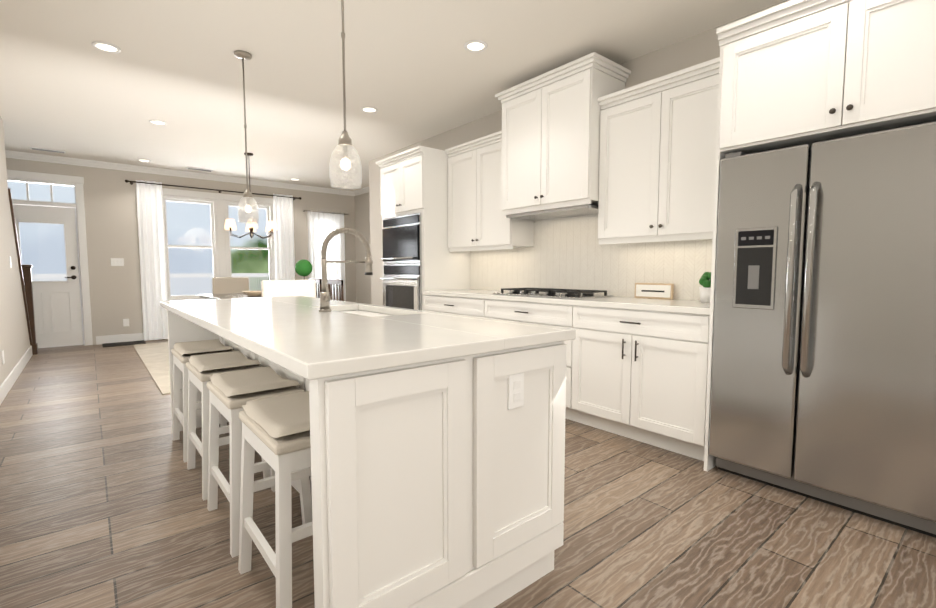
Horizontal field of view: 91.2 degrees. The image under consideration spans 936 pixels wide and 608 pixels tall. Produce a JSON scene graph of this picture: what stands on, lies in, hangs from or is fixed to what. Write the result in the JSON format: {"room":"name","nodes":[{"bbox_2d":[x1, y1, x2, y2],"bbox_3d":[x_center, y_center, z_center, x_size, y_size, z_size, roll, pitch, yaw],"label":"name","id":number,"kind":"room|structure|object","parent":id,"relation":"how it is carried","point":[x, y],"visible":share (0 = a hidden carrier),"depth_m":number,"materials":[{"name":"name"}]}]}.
{"room":"dining room and kitchen","nodes":[
{"label":"dining room and kitchen","id":0,"kind":"room"},
{"bbox_2d":[0,116,29,385],"bbox_3d":[-2.139,-0.354,1.485,0.120,2.740,11.650,-3,5,-40],"label":"wall","id":1,"kind":"structure","parent":0,"point":[14,341],"depth_m":4.78,"materials":[{"name":"beige paint"}]},
{"bbox_2d":[2,350,4,363],"bbox_3d":[-4.202,0.482,4.146,0.007,0.120,0.075,-3,5,-40],"label":"electrical outlet plate","id":2,"kind":"object","parent":1,"relation":"attached to","point":[3,361],"depth_m":4.13,"materials":[{"name":"white plastic"}]},
{"bbox_2d":[0,346,32,404],"bbox_3d":[-2.080,0.945,1.617,0.015,0.130,11.630,-3,5,-40],"label":"baseboard","id":3,"kind":"structure","parent":1,"relation":"attached to","point":[7,384],"depth_m":4.59,"materials":[{"name":"white wood"}]},
{"bbox_2d":[8,188,31,345],"bbox_3d":[-5.468,-0.353,5.516,0.160,1.904,1.188,-3,5,-40],"label":"stair rail","id":4,"kind":"object","parent":1,"relation":"attached to","point":[18,256],"visible":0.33,"depth_m":5.46,"materials":[{"name":"brown wood"}]},
{"bbox_2d":[6,158,355,344],"bbox_3d":[-4.771,-0.809,7.657,6.460,2.740,0.140,-3,5,-40],"label":"wall","id":5,"kind":"structure","parent":0,"point":[111,211],"depth_m":7.10,"materials":[{"name":"beige paint"}]},
{"bbox_2d":[7,169,92,347],"bbox_3d":[-6.066,-0.604,6.568,0.980,2.490,0.164,-3,5,-40],"label":"front door","id":6,"kind":"structure","parent":5,"relation":"in","point":[60,313],"depth_m":6.68,"materials":[{"name":"painted wood"},{"name":"glass"}]},
{"bbox_2d":[111,258,123,265],"bbox_3d":[-5.393,-0.644,7.053,0.160,0.120,0.011,-3,5,-40],"label":"switch plate","id":7,"kind":"object","parent":5,"relation":"attached to","point":[117,261],"visible":1,"depth_m":7.05,"materials":[{"name":"white plastic"}]},
{"bbox_2d":[123,319,128,326],"bbox_3d":[-5.342,0.290,7.167,0.075,0.120,0.007,-3,5,-40],"label":"electrical outlet plate","id":8,"kind":"object","parent":5,"relation":"attached to","point":[125,322],"visible":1,"depth_m":7.16,"materials":[{"name":"white plastic"}]},
{"bbox_2d":[96,333,161,344],"bbox_3d":[-3.986,0.452,8.300,4.270,0.130,0.015,-3,5,-40],"label":"baseboard","id":9,"kind":"structure","parent":5,"relation":"attached to","point":[135,336],"depth_m":7.12,"materials":[{"name":"white wood"}]},
{"bbox_2d":[5,150,352,195],"bbox_3d":[-4.712,-2.124,7.472,6.200,0.090,0.070,-3,5,-40],"label":"crown molding","id":10,"kind":"structure","parent":5,"relation":"attached to","point":[82,162],"depth_m":7.30,"materials":[{"name":"white wood"}]},
{"bbox_2d":[125,180,301,199],"bbox_3d":[-4.202,-1.925,7.829,2.666,0.048,0.193,-3,5,-40],"label":"curtain rod","id":11,"kind":"object","parent":5,"relation":"attached to","point":[132,182],"visible":1,"depth_m":7.61,"materials":[{"name":"brown metal"}]},
{"bbox_2d":[136,180,167,339],"bbox_3d":[-4.984,-0.674,7.256,0.330,2.490,0.059,-3,5,-40],"label":"curtain","id":12,"kind":"object","parent":11,"relation":"hanging from","point":[151,242],"visible":1,"depth_m":7.25,"materials":[{"name":"fabric"}]},
{"bbox_2d":[273,194,294,279],"bbox_3d":[-3.412,-0.770,8.553,0.350,2.490,0.059,-3,5,-40],"label":"curtain","id":13,"kind":"object","parent":11,"relation":"hanging from","point":[284,242],"visible":0.54,"depth_m":8.52,"materials":[{"name":"fabric"}]},
{"bbox_2d":[162,188,275,300],"bbox_3d":[-4.295,-0.935,7.998,1.960,1.940,0.190,-3,5,-40],"label":"dining room window","id":14,"kind":"structure","parent":5,"relation":"in","point":[220,247],"depth_m":7.92,"materials":[{"name":"white"}]},
{"bbox_2d":[303,210,348,214],"bbox_3d":[-2.798,-1.793,9.031,0.918,0.040,0.154,-3,5,-40],"label":"curtain rod","id":15,"kind":"object","parent":5,"relation":"attached to","point":[325,212],"visible":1,"depth_m":8.95,"materials":[{"name":"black metal"}]},
{"bbox_2d":[307,210,344,300],"bbox_3d":[-2.790,-0.805,9.094,0.740,2.020,0.055,-3,5,-40],"label":"curtain","id":16,"kind":"object","parent":15,"relation":"hanging from","point":[321,226],"visible":0.46,"depth_m":9.05,"materials":[{"name":"white fabric"}]},
{"bbox_2d":[354,193,369,303],"bbox_3d":[-1.419,-0.876,8.561,0.140,2.740,2.740,-3,5,-40],"label":"wall","id":17,"kind":"structure","parent":0,"point":[362,225],"depth_m":9.34,"materials":[{"name":"beige paint"}]},
{"bbox_2d":[352,186,368,195],"bbox_3d":[-1.519,-2.194,8.420,0.070,0.090,2.520,-3,5,-40],"label":"crown molding","id":18,"kind":"structure","parent":17,"relation":"attached to","point":[366,189],"depth_m":9.15,"materials":[{"name":"white wood"}]},
{"bbox_2d":[0,0,785,190],"bbox_3d":[-0.843,-1.886,2.806,6.600,0.120,12.600,-3,5,-40],"label":"ceiling","id":19,"kind":"structure","parent":0,"point":[416,71],"depth_m":3.66,"materials":[{"name":"white paint"}]},
{"bbox_2d":[29,147,65,153],"bbox_3d":[-5.641,-2.066,6.165,0.360,0.013,0.120,-3,5,-40],"label":"ceiling vent","id":20,"kind":"object","parent":19,"relation":"in","point":[60,151],"depth_m":6.15,"materials":[{"name":"white metal"}]},
{"bbox_2d":[91,41,120,52],"bbox_3d":[-2.620,-1.859,3.325,0.170,0.007,0.170,-3,5,-40],"label":"recessed light","id":21,"kind":"object","parent":19,"relation":"in","point":[105,47],"visible":1,"depth_m":3.32,"materials":[{"name":"white"}]},
{"bbox_2d":[137,159,150,161],"bbox_3d":[-4.769,-2.112,6.756,0.170,0.007,0.170,-3,5,-40],"label":"recessed light","id":22,"kind":"object","parent":19,"relation":"in","point":[143,160],"visible":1,"depth_m":6.75,"materials":[{"name":"white"}]},
{"bbox_2d":[149,120,166,124],"bbox_3d":[-3.391,-1.984,5.019,0.170,0.007,0.170,-3,5,-40],"label":"recessed light","id":23,"kind":"object","parent":19,"relation":"in","point":[157,122],"visible":0.98,"depth_m":5.01,"materials":[{"name":"white plastic"}]},
{"bbox_2d":[186,167,212,171],"bbox_3d":[-4.294,-2.152,7.342,0.360,0.013,0.120,-3,5,-40],"label":"ceiling vent","id":24,"kind":"object","parent":19,"relation":"in","point":[191,168],"depth_m":7.32,"materials":[{"name":"white metal"}]},
{"bbox_2d":[234,50,258,223],"bbox_3d":[-1.687,-1.248,3.481,0.148,1.250,0.148,-3,5,-40],"label":"pendant light","id":25,"kind":"object","parent":19,"relation":"hanging from","point":[246,205],"visible":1,"depth_m":3.47,"materials":[{"name":"clear glass"}]},
{"bbox_2d":[244,153,252,191],"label":"chandelier","id":26,"kind":"object","parent":19,"relation":"hanging from","point":[248,154],"depth_m":6.38,"materials":[{"name":"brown metal"}]},
{"bbox_2d":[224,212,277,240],"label":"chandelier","id":27,"kind":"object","parent":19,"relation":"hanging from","point":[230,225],"depth_m":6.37,"materials":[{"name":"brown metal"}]},
{"bbox_2d":[330,0,361,188],"bbox_3d":[-0.578,-1.164,2.130,0.148,1.220,0.148,-3,5,-40],"label":"pendant light","id":28,"kind":"object","parent":19,"relation":"hanging from","point":[345,142],"visible":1,"depth_m":2.13,"materials":[{"name":"clear glass"}]},
{"bbox_2d":[361,107,377,112],"bbox_3d":[-0.993,-1.954,4.617,0.170,0.007,0.170,-3,5,-40],"label":"recessed light","id":29,"kind":"object","parent":19,"relation":"in","point":[369,109],"visible":1,"depth_m":4.61,"materials":[{"name":"white plastic"}]},
{"bbox_2d":[464,40,486,51],"bbox_3d":[0.056,-1.858,3.308,0.170,0.007,0.170,-3,5,-40],"label":"recessed light","id":30,"kind":"object","parent":19,"relation":"in","point":[475,46],"visible":1,"depth_m":3.30,"materials":[{"name":"white plastic"}]},
{"bbox_2d":[0,339,935,607],"bbox_3d":[-0.843,0.967,3.017,6.600,0.120,12.600,-3,5,-40],"label":"floor","id":31,"kind":"structure","parent":0,"point":[102,503],"depth_m":2.00,"materials":[{"name":"brown wood"}]},
{"bbox_2d":[21,265,37,354],"bbox_3d":[-5.859,0.076,6.115,0.130,1.200,0.130,-3,5,-40],"label":"newel post","id":32,"kind":"object","parent":31,"relation":"on","point":[27,274],"visible":0.46,"depth_m":6.09,"materials":[{"name":"brown wood"}]},
{"bbox_2d":[102,340,145,346],"bbox_3d":[-5.250,0.607,7.005,0.520,0.012,0.350,-3,5,-40],"label":"floor vent","id":33,"kind":"object","parent":31,"relation":"on","point":[122,343],"visible":0.93,"depth_m":6.99,"materials":[{"name":"black metal"}]},
{"bbox_2d":[133,342,170,394],"bbox_3d":[-2.930,0.658,6.306,2.500,0.012,3.550,-3,5,-40],"label":"dining rug","id":34,"kind":"object","parent":31,"relation":"on","point":[154,357],"visible":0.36,"depth_m":5.61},
{"bbox_2d":[212,277,249,293],"bbox_3d":[-3.770,0.067,7.437,0.560,1.000,0.565,-3,5,-40],"label":"dining chair","id":35,"kind":"object","parent":34,"relation":"on","point":[224,285],"visible":0.35,"depth_m":7.54,"materials":[{"name":"fabric"}]},
{"bbox_2d":[199,293,318,298],"bbox_3d":[-3.013,0.258,6.534,1.100,0.753,1.850,-3,5,-40],"label":"dining table","id":36,"kind":"object","parent":34,"relation":"on","point":[224,296],"visible":0.21,"depth_m":6.39,"materials":[{"name":"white wood"}]},
{"bbox_2d":[242,290,260,296],"bbox_3d":[-2.948,-0.145,6.394,0.380,0.070,0.380,-3,5,-40],"label":"bowl","id":37,"kind":"object","parent":36,"relation":"on","point":[253,293],"visible":0.77,"depth_m":6.28,"materials":[{"name":"beige wood"}]},
{"bbox_2d":[295,259,312,279],"bbox_3d":[-2.207,-0.347,6.175,0.223,0.505,0.227,-3,5,-40],"label":"topiary","id":38,"kind":"object","parent":36,"relation":"on","point":[303,268],"visible":0.58,"depth_m":6.09,"materials":[{"name":"green plant"}]},
{"bbox_2d":[261,280,315,297],"bbox_3d":[-2.255,0.202,5.612,0.620,1.000,0.565,-3,5,-40],"label":"dining chair","id":39,"kind":"object","parent":34,"relation":"on","point":[281,288],"visible":0.27,"depth_m":5.35,"materials":[{"name":"fabric"}]},
{"bbox_2d":[308,278,321,297],"bbox_3d":[-2.663,0.087,7.300,0.510,0.980,0.500,-3,5,-40],"label":"dining chair","id":40,"kind":"object","parent":34,"relation":"on","point":[318,282],"visible":0.15,"depth_m":7.28,"materials":[{"name":"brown wood"}]},
{"bbox_2d":[327,279,343,300],"bbox_3d":[-2.152,0.133,6.685,0.510,0.980,0.500,-3,5,-40],"label":"dining chair","id":41,"kind":"object","parent":34,"relation":"on","point":[334,282],"visible":0.23,"depth_m":6.76,"materials":[{"name":"brown wood"}]},
{"bbox_2d":[171,339,233,461],"bbox_3d":[-1.695,0.584,2.958,0.326,0.652,0.486,-3,5,-40],"label":"stool","id":42,"kind":"object","parent":31,"relation":"on","point":[182,352],"visible":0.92,"depth_m":2.90,"materials":[{"name":"wood"}]},
{"bbox_2d":[186,351,269,500],"bbox_3d":[-1.325,0.617,2.513,0.326,0.652,0.486,-3,5,-40],"label":"stool","id":43,"kind":"object","parent":31,"relation":"on","point":[203,369],"visible":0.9,"depth_m":2.41,"materials":[{"name":"wood"}]},
{"bbox_2d":[207,366,311,557],"bbox_3d":[-0.955,0.650,2.067,0.326,0.652,0.486,-3,5,-40],"label":"stool","id":44,"kind":"object","parent":31,"relation":"on","point":[231,393],"visible":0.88,"depth_m":1.96,"materials":[{"name":"wood"}]},
{"bbox_2d":[238,391,312,607],"bbox_3d":[-0.585,0.682,1.622,0.326,0.652,0.486,-3,5,-40],"label":"stool","id":45,"kind":"object","parent":31,"relation":"on","point":[276,433],"visible":0.6,"depth_m":1.46,"materials":[{"name":"wood"}]},
{"bbox_2d":[167,312,575,607],"bbox_3d":[-0.843,0.508,2.462,0.969,0.876,2.740,-3,5,-40],"label":"kitchen island","id":46,"kind":"object","parent":31,"relation":"on","point":[437,444],"depth_m":1.33,"materials":[{"name":"wood"}]},
{"bbox_2d":[160,298,507,383],"bbox_3d":[-1.004,0.062,2.295,0.620,0.038,2.760,-3,5,-40],"label":"island countertop","id":47,"kind":"structure","parent":46,"relation":"on","point":[302,340],"depth_m":1.52,"materials":[{"name":"white stone"}]},
{"bbox_2d":[318,227,372,311],"bbox_3d":[-0.618,-0.181,2.382,0.309,0.434,0.137,-3,5,-40],"label":"faucet","id":48,"kind":"object","parent":47,"relation":"on","point":[325,297],"visible":1,"depth_m":2.34,"materials":[{"name":"silver metal"}]},
{"bbox_2d":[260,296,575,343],"bbox_3d":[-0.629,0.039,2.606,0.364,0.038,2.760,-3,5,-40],"label":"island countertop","id":49,"kind":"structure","parent":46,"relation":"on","point":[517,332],"depth_m":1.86,"materials":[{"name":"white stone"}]},
{"bbox_2d":[336,308,399,315],"bbox_3d":[-0.561,0.177,2.490,0.330,0.243,0.790,-3,5,-40],"label":"sink","id":50,"kind":"object","parent":49,"relation":"in","point":[363,311],"depth_m":2.71,"materials":[{"name":"white ceramic"}]},
{"bbox_2d":[376,145,469,310],"bbox_3d":[-0.537,-0.448,5.242,0.716,2.375,0.913,-3,5,-40],"label":"tall cabinet","id":51,"kind":"object","parent":31,"relation":"on","point":[418,258],"visible":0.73,"depth_m":4.86,"materials":[{"name":"white wood"}]},
{"bbox_2d":[423,294,478,316],"bbox_3d":[0.086,0.350,4.605,0.641,0.876,0.945,-3,5,-40],"label":"base cabinet","id":52,"kind":"object","parent":31,"relation":"on","point":[457,304],"depth_m":4.37,"materials":[{"name":"white wood"}]},
{"bbox_2d":[475,298,570,418],"bbox_3d":[0.690,0.404,3.878,0.641,0.876,1.074,-3,5,-40],"label":"base cabinet","id":53,"kind":"object","parent":31,"relation":"on","point":[557,314],"depth_m":3.62,"materials":[{"name":"white wood"}]},
{"bbox_2d":[567,302,709,460],"bbox_3d":[1.293,0.457,3.152,0.641,0.876,0.940,-3,5,-40],"label":"base cabinet","id":54,"kind":"object","parent":31,"relation":"on","point":[636,368],"depth_m":2.90,"materials":[{"name":"white wood"}]},
{"bbox_2d":[423,290,709,313],"bbox_3d":[0.690,-0.051,3.838,0.649,0.038,2.848,-3,5,-40],"label":"countertop","id":55,"kind":"structure","parent":54,"relation":"on","point":[647,303],"depth_m":3.21,"materials":[{"name":"white stone"}]},
{"bbox_2d":[493,288,613,298],"bbox_3d":[0.691,-0.097,3.848,0.480,0.050,0.900,-3,5,-40],"label":"cooktop","id":56,"kind":"object","parent":55,"relation":"in","point":[561,293],"visible":1,"depth_m":3.67,"materials":[{"name":"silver metal"}]},
{"bbox_2d":[634,283,673,299],"bbox_3d":[1.382,-0.098,3.419,0.020,0.115,0.300,-3,5,-40],"label":"sign","id":57,"kind":"object","parent":55,"relation":"on","point":[656,290],"visible":0.98,"depth_m":3.40,"materials":[{"name":"beige wood"}]},
{"bbox_2d":[699,272,710,302],"bbox_3d":[1.571,-0.109,2.977,0.129,0.202,0.124,-3,5,-40],"label":"pot","id":58,"kind":"object","parent":55,"relation":"on","point":[705,283],"visible":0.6,"depth_m":2.96,"materials":[{"name":"white ceramic"}]},
{"bbox_2d":[704,0,935,470],"bbox_3d":[1.963,-0.226,2.223,0.731,2.375,1.236,-3,5,-40],"label":"upper cabinet","id":59,"kind":"object","parent":31,"relation":"on","point":[798,72],"visible":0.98,"depth_m":2.10,"materials":[{"name":"white wood"}]},
{"bbox_2d":[709,121,935,537],"bbox_3d":[1.879,0.087,2.303,0.732,1.740,0.990,-3,5,-40],"label":"fridge","id":60,"kind":"object","parent":31,"relation":"on","point":[823,385],"visible":1,"depth_m":2.09,"materials":[{"name":"silver metal"}]},
{"bbox_2d":[366,0,789,305],"bbox_3d":[1.642,-0.487,3.281,0.140,2.740,9.600,-3,5,-40],"label":"wall","id":61,"kind":"structure","parent":0,"point":[688,52],"depth_m":4.79,"materials":[{"name":"beige paint"}]},
{"bbox_2d":[445,131,533,251],"bbox_3d":[0.195,-1.067,4.592,0.361,1.065,0.941,-3,5,-40],"label":"upper cabinet","id":62,"kind":"object","parent":61,"relation":"attached to","point":[478,220],"visible":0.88,"depth_m":4.46,"materials":[{"name":"white wood"}]},
{"bbox_2d":[495,52,630,214],"bbox_3d":[0.746,-1.296,3.814,0.481,1.045,1.023,-3,5,-40],"label":"upper cabinet","id":63,"kind":"object","parent":61,"relation":"attached to","point":[550,138],"visible":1,"depth_m":3.58,"materials":[{"name":"white wood"}]},
{"bbox_2d":[506,205,597,220],"bbox_3d":[0.768,-0.762,3.870,0.390,0.023,0.870,-3,5,-40],"label":"hood insert","id":64,"kind":"object","parent":63,"relation":"attached to","point":[575,211],"visible":0.79,"depth_m":3.81,"materials":[{"name":"silver metal"}]},
{"bbox_2d":[598,57,719,244],"bbox_3d":[1.390,-0.961,3.153,0.361,1.065,0.948,-3,5,-40],"label":"upper cabinet","id":65,"kind":"object","parent":61,"relation":"attached to","point":[657,155],"visible":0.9,"depth_m":3.05,"materials":[{"name":"white wood"}]},
{"label":"outside","id":66,"kind":"structure","parent":0,"visible":0},
{"bbox_2d":[7,181,268,338],"bbox_3d":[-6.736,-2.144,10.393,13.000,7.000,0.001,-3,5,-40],"label":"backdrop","id":67,"kind":"structure","parent":66,"point":[192,278],"depth_m":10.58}
]}

